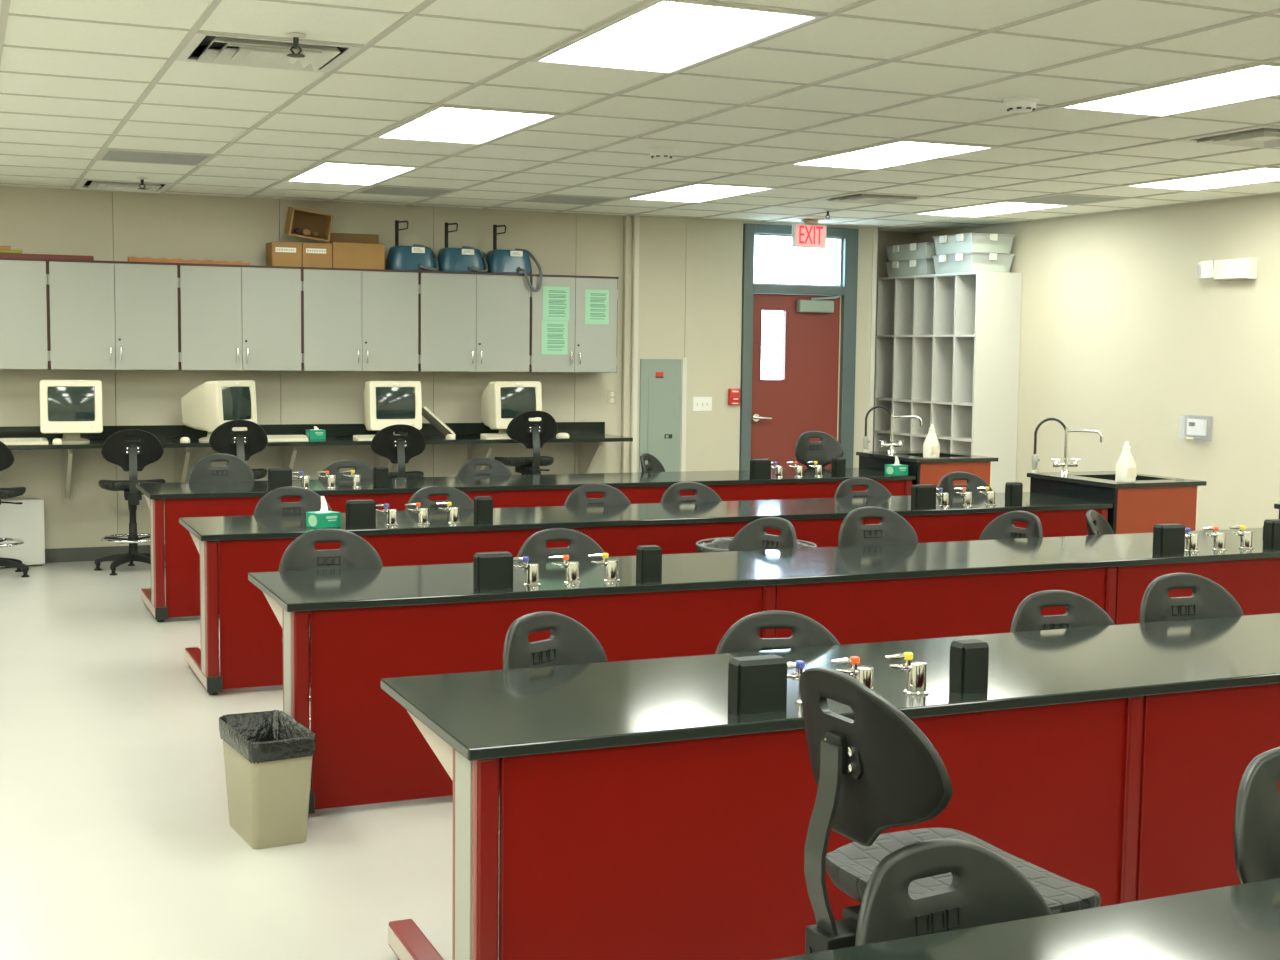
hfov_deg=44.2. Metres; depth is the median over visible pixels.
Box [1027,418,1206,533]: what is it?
kitchen island
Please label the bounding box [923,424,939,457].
squeeze bottle
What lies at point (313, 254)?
cardboard box
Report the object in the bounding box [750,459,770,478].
pedestal
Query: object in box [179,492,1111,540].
countertop
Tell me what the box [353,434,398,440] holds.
keyboard
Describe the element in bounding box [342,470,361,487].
turret
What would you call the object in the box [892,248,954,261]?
paper stack
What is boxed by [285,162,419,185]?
ceiling light
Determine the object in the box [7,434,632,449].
countertop
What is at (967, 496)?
turret
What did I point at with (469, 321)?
upper cabinet
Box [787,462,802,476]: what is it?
turret
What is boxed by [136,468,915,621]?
lab bench
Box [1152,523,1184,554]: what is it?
pedestal
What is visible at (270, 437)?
keyboard
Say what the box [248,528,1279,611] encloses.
countertop
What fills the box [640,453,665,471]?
chair
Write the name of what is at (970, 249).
paper stack
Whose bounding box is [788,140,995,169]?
ceiling light
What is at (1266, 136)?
ceiling vent
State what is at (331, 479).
turret
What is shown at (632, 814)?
lab bench
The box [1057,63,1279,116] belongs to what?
ceiling light
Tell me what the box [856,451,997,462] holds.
island countertop
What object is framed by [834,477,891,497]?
chair
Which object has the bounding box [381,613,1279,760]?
countertop
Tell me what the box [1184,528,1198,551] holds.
turret
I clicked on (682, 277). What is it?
wall
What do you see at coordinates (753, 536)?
chair
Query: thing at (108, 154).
ceiling vent
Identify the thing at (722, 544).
bin
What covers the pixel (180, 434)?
cable
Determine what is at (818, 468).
turret
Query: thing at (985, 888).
chair
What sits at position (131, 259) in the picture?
wooden plank
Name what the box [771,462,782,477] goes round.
turret
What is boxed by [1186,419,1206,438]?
thermostat
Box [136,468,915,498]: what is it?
countertop
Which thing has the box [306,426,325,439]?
tissue box
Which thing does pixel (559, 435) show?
computer mouse
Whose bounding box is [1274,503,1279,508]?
island countertop
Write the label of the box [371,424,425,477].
chair
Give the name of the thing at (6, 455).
chair
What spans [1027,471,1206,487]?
island countertop
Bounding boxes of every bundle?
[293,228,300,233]
[303,229,309,234]
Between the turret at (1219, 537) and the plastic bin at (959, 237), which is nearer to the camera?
the turret at (1219, 537)
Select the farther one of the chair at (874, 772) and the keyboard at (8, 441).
the keyboard at (8, 441)
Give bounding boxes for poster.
[542,320,567,354]
[543,286,568,320]
[585,289,608,323]
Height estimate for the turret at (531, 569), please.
0.103 m
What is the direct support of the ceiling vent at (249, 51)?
in the ceiling
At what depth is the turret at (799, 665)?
3.81 m
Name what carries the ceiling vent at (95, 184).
in the ceiling
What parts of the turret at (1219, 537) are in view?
stem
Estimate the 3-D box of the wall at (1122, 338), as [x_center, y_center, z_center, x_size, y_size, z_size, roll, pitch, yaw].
[5.727,-0.330,7.240,0.120,2.766,15.960,-1,5,-23]
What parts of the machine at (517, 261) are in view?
post, label plate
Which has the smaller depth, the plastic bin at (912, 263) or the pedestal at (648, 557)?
the pedestal at (648, 557)
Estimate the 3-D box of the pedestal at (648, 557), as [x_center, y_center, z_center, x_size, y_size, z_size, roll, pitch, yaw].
[0.033,0.306,5.822,0.082,0.126,0.066,-1,5,-23]
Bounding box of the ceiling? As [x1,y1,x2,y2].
[0,0,1279,233]
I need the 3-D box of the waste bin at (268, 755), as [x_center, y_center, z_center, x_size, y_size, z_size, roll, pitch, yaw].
[-1.211,0.971,5.122,0.218,0.359,0.413,-2,5,-29]
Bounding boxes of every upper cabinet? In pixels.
[0,257,48,369]
[47,259,179,369]
[178,263,301,370]
[302,267,419,371]
[419,271,530,371]
[530,274,618,372]
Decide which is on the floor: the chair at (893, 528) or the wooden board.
the chair at (893, 528)
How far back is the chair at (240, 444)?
11.00 m
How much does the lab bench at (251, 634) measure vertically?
0.736 m
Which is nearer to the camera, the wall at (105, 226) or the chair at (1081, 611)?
the chair at (1081, 611)
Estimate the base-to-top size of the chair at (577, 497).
0.840 m
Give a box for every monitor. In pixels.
[39,380,102,442]
[181,380,256,440]
[363,381,421,433]
[481,381,541,432]
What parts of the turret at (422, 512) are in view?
stem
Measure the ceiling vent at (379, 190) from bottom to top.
0.014 m
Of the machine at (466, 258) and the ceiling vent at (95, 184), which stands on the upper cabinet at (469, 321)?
the machine at (466, 258)
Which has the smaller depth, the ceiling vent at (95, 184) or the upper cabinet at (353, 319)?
the ceiling vent at (95, 184)
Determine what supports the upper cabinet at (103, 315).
attached to the wall at (105, 226)
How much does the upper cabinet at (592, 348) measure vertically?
0.762 m
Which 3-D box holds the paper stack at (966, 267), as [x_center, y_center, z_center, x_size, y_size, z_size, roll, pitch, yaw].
[2.781,-1.763,13.201,0.330,0.060,0.470,-1,5,-23]
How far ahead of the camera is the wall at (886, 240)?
14.31 m
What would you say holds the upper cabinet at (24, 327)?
attached to the wall at (105, 226)
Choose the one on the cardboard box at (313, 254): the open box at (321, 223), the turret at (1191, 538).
the open box at (321, 223)
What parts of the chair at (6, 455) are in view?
backrest, arm, seat, arm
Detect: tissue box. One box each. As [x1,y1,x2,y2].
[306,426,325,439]
[306,496,340,528]
[885,456,907,475]
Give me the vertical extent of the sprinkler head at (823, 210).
0.073 m
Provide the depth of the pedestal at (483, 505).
7.62 m
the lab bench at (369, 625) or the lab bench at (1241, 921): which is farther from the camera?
the lab bench at (369, 625)
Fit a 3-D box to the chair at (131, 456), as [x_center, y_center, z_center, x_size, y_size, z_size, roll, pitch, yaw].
[-3.529,0.135,10.974,0.516,0.999,0.517,3,5,22]
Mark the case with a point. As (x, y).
(25, 521)
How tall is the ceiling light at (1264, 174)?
0.096 m
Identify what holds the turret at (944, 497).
on the lab bench at (251, 634)
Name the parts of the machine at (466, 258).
post, label plate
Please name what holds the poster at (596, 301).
attached to the upper cabinet at (592, 348)
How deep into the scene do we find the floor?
5.20 m
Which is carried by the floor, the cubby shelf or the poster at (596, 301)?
the cubby shelf
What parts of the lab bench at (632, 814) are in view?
leg, panel, leg, panel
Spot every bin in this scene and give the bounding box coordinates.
[219,710,315,848]
[696,537,816,552]
[892,243,949,251]
[892,260,949,267]
[939,234,997,244]
[939,253,996,262]
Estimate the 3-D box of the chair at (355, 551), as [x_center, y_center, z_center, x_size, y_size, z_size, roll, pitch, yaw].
[-1.105,0.645,5.950,0.494,0.874,0.554,-1,5,-23]
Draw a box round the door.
[739,223,858,469]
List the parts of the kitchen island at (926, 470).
panel, panel, edge trim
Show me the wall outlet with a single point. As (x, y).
(611, 393)
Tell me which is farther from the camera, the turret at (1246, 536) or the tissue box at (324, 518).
the tissue box at (324, 518)
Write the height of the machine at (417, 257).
0.386 m
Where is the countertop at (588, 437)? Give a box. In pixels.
[0,422,632,503]
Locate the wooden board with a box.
[0,246,93,259]
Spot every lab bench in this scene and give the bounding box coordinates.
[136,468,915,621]
[179,492,1111,694]
[248,528,1279,813]
[381,613,1279,959]
[772,878,1279,959]
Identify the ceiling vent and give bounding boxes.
[76,179,172,191]
[97,149,213,165]
[176,32,362,72]
[356,185,457,196]
[517,194,620,204]
[818,193,928,203]
[1009,194,1129,204]
[1178,126,1279,147]
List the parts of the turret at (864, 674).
lever, stem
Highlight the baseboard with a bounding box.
[45,544,164,562]
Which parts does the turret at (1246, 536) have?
stem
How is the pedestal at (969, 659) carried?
on the lab bench at (632, 814)
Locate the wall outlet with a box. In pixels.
[608,390,615,403]
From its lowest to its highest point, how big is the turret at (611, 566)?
0.103 m
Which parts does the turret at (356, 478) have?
stem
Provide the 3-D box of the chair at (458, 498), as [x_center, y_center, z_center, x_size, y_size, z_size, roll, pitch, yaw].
[-0.998,0.473,8.176,0.515,0.850,0.515,-4,7,-43]
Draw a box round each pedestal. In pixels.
[268,468,291,489]
[346,500,375,527]
[373,466,387,487]
[473,551,512,589]
[474,496,492,523]
[636,545,661,581]
[728,654,786,714]
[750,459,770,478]
[831,457,845,476]
[911,484,936,508]
[949,639,988,693]
[1005,482,1022,504]
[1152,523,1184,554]
[1262,519,1279,548]
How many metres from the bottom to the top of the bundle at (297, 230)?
0.042 m
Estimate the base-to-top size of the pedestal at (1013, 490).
0.126 m
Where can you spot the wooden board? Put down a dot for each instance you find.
(3, 255)
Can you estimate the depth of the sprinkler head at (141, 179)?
10.38 m
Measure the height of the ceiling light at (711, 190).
0.096 m
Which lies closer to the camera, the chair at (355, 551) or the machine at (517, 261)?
the chair at (355, 551)
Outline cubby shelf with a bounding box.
[873,271,1021,492]
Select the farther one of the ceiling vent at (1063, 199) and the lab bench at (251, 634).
the ceiling vent at (1063, 199)
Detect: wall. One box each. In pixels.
[0,180,623,548]
[621,215,872,472]
[873,231,916,428]
[916,193,1279,530]
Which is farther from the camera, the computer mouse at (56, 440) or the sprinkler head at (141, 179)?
the computer mouse at (56, 440)
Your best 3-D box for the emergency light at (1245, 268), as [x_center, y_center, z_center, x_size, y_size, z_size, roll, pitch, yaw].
[4.008,-1.445,10.825,0.148,0.140,0.463,-1,5,-23]
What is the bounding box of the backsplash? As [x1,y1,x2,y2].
[0,422,604,439]
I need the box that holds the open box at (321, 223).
[285,207,333,241]
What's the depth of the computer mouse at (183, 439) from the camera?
11.14 m
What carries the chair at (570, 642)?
on the floor
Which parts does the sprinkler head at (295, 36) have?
frame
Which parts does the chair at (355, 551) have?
seat, backrest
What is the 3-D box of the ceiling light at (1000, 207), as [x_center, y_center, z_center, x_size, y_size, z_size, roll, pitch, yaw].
[2.639,-2.085,11.904,0.586,0.096,1.195,-1,5,-23]
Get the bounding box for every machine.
[386,220,438,270]
[437,222,487,272]
[484,225,541,291]
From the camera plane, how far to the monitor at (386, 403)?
11.76 m
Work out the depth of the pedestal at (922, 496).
8.62 m
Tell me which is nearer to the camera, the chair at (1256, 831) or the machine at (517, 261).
the chair at (1256, 831)
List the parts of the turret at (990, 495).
stem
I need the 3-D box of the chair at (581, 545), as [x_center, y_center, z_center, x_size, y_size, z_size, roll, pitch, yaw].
[-0.265,0.639,6.312,0.510,0.846,0.515,5,6,39]
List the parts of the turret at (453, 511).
stem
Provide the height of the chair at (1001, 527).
0.836 m
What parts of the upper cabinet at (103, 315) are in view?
door, panel, door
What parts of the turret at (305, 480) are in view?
stem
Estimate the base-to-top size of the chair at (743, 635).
0.819 m
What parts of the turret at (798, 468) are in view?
stem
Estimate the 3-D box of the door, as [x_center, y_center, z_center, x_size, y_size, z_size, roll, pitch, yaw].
[1.361,-0.852,13.607,1.105,2.645,0.249,-1,5,-23]
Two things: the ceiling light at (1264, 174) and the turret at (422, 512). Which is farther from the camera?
the ceiling light at (1264, 174)
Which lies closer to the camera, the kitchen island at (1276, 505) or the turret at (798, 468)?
the kitchen island at (1276, 505)
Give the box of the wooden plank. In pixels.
[128,256,249,264]
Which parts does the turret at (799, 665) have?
lever, stem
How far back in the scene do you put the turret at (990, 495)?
8.84 m
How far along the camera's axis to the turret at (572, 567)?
5.71 m
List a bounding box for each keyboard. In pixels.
[0,438,47,444]
[267,435,308,440]
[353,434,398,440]
[422,405,455,435]
[480,433,509,438]
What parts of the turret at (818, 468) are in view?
stem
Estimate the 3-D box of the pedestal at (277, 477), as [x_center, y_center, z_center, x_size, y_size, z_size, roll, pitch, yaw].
[-2.114,-0.006,9.263,0.132,0.126,0.064,-1,5,-23]
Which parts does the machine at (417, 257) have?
post, label plate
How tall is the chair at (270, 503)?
0.865 m
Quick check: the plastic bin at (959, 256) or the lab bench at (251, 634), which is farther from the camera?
the plastic bin at (959, 256)
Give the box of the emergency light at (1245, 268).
[1198,258,1257,279]
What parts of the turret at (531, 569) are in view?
lever, stem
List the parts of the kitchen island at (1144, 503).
panel, panel, edge trim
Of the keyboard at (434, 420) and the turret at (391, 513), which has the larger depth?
the keyboard at (434, 420)
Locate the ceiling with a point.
(80, 79)
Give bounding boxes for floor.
[0,561,498,959]
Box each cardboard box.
[266,242,301,266]
[302,243,331,267]
[328,233,384,269]
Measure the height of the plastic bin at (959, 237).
0.155 m
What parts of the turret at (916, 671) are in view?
lever, stem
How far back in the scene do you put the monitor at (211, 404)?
11.28 m
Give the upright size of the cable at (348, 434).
0.034 m
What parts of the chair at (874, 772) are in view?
mount plate, backrest, seat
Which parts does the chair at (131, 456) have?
arm, arm, seat, backrest, mount plate, arm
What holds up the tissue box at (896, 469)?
on the lab bench at (179, 570)
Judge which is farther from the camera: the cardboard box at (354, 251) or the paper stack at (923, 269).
the paper stack at (923, 269)
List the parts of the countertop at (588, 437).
bracket plate, bracket plate, bracket plate, bracket plate, bracket plate, bracket plate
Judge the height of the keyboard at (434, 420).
0.248 m
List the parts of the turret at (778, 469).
stem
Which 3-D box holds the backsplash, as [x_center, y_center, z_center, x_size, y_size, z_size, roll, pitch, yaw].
[-3.955,-0.343,11.407,7.980,0.098,0.019,-1,5,-23]
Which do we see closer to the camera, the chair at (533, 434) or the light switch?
the chair at (533, 434)
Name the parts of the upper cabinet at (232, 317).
door, panel, door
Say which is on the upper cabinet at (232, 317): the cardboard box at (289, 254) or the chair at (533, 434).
the cardboard box at (289, 254)
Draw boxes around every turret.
[292,471,310,488]
[316,471,336,487]
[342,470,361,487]
[376,504,397,525]
[405,503,429,524]
[436,502,460,523]
[513,556,540,585]
[549,555,580,583]
[588,553,619,581]
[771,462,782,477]
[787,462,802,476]
[787,660,804,703]
[807,461,822,476]
[831,656,873,690]
[885,652,928,694]
[936,488,949,506]
[954,487,972,505]
[977,487,995,504]
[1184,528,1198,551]
[1203,526,1226,550]
[1230,525,1252,548]
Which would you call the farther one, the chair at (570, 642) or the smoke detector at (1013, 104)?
the smoke detector at (1013, 104)
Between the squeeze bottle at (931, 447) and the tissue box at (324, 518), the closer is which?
the tissue box at (324, 518)
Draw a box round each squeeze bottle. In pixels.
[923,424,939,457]
[1115,441,1136,482]
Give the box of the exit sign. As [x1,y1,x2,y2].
[792,220,826,247]
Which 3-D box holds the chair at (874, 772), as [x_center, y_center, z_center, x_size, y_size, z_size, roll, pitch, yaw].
[0.525,0.839,2.748,0.530,1.058,0.514,-2,5,-26]
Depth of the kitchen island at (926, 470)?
11.10 m
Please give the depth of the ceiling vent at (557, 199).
11.54 m
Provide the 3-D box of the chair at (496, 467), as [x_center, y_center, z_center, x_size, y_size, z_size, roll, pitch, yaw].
[-0.969,0.292,10.380,0.509,0.845,0.538,-1,5,-20]
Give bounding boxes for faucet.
[879,414,921,452]
[1051,427,1102,473]
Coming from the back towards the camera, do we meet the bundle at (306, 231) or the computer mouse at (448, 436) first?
the computer mouse at (448, 436)
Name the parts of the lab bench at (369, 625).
leg, panel, leg, panel, leg, panel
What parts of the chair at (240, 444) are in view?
backrest, mount plate, seat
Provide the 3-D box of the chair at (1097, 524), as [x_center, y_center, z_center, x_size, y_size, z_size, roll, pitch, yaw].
[2.406,0.570,7.634,0.517,0.827,0.516,-1,5,-14]
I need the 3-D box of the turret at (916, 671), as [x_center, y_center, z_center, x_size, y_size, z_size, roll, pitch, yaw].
[0.666,0.482,3.938,0.119,0.103,0.062,-1,5,-23]
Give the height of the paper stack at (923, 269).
0.090 m
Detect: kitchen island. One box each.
[856,405,997,486]
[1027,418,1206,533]
[1274,483,1279,518]
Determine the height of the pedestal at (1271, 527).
0.126 m
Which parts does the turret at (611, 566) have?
lever, stem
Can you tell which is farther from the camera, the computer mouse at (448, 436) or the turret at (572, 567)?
the computer mouse at (448, 436)
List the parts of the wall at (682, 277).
wall panel, electrical panel, wall panel, door, wall panel, fire alarm pull, pull handle, wall panel, wall panel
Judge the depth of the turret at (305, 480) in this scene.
9.33 m
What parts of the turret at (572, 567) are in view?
lever, stem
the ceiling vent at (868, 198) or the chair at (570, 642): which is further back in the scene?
the ceiling vent at (868, 198)
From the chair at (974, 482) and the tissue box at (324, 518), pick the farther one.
the chair at (974, 482)
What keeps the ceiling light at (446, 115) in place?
attached to the ceiling
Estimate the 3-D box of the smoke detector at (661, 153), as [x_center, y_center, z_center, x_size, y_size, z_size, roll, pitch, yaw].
[0.118,-1.771,8.574,0.150,0.054,0.150,-1,5,-23]
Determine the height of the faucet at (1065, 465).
0.285 m
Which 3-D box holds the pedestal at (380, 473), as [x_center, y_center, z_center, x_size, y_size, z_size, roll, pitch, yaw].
[-1.563,-0.020,9.506,0.082,0.126,0.066,-1,5,-23]
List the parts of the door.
handle, vision frame, closer arm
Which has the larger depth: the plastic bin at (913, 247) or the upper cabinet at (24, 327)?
the plastic bin at (913, 247)
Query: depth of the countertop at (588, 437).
11.88 m
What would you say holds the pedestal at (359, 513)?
on the lab bench at (251, 634)
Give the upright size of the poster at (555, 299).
0.262 m
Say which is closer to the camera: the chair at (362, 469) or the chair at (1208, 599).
the chair at (1208, 599)
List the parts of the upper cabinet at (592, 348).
door, panel, door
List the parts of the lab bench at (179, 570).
leg, panel, panel, panel, leg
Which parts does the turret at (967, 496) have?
stem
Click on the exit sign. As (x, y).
(807, 234)
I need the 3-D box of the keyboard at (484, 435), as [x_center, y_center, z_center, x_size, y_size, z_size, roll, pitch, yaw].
[-1.031,-0.337,12.130,0.360,0.038,0.150,-1,5,-23]
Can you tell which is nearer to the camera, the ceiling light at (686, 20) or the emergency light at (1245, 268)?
the ceiling light at (686, 20)
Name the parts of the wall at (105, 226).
wall panel, wall panel, wall panel, wall panel, wall panel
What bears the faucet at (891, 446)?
on the island countertop
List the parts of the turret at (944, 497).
stem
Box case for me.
[0,498,44,566]
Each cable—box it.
[172,434,198,441]
[336,434,358,437]
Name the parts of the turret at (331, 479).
stem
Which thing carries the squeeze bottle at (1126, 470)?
on the island countertop
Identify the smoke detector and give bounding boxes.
[648,147,675,159]
[1003,97,1038,112]
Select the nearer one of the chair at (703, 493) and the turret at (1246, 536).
the turret at (1246, 536)
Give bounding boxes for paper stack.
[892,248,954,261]
[892,264,950,276]
[940,243,1005,255]
[940,264,1005,273]
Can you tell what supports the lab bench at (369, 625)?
on the floor
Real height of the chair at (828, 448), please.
1.001 m
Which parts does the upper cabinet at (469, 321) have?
door, panel, door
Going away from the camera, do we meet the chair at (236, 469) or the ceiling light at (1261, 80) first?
the ceiling light at (1261, 80)
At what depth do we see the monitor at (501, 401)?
12.13 m
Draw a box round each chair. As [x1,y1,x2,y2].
[0,441,29,576]
[94,429,165,575]
[189,453,254,481]
[209,420,267,479]
[254,486,331,514]
[279,529,382,665]
[318,460,372,478]
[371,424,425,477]
[405,485,473,510]
[457,458,512,475]
[494,410,557,474]
[503,611,607,669]
[517,528,604,559]
[564,483,630,505]
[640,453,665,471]
[661,482,721,502]
[715,610,839,653]
[729,517,796,550]
[795,431,843,468]
[799,667,1101,953]
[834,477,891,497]
[838,506,918,546]
[855,838,1051,945]
[936,472,991,493]
[979,511,1042,539]
[1010,590,1114,632]
[1086,510,1113,535]
[1139,573,1243,622]
[1233,747,1279,883]
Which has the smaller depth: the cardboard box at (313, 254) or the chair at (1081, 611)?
the chair at (1081, 611)
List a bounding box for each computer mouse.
[52,438,61,443]
[180,437,189,442]
[446,434,455,439]
[556,433,568,437]
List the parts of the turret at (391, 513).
stem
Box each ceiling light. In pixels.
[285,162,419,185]
[374,105,560,144]
[530,0,825,73]
[626,183,775,202]
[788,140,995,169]
[915,201,1071,216]
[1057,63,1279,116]
[1126,167,1279,190]
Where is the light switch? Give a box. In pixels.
[693,397,711,410]
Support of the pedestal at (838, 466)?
on the lab bench at (179, 570)
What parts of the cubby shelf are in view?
panel, panel, panel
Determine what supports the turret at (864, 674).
on the lab bench at (632, 814)
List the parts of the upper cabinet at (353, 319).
door, panel, door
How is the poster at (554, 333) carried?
attached to the upper cabinet at (592, 348)
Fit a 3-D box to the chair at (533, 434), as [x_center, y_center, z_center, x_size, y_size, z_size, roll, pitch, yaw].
[-0.877,0.014,12.112,0.516,1.114,0.516,2,5,19]
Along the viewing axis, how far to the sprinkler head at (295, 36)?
5.51 m
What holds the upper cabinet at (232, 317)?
attached to the wall at (105, 226)
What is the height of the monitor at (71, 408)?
0.439 m
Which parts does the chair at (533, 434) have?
seat, backrest, mount plate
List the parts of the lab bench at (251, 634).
leg, panel, leg, panel, panel, leg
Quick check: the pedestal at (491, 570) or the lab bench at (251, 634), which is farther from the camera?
the lab bench at (251, 634)
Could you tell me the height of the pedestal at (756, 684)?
0.126 m
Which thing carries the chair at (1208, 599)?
on the floor
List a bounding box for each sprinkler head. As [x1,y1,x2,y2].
[137,178,147,189]
[286,33,305,57]
[823,210,831,219]
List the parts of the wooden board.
wooden strip, wooden strip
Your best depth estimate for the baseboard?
11.46 m
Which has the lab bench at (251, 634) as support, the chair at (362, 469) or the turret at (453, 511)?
the turret at (453, 511)

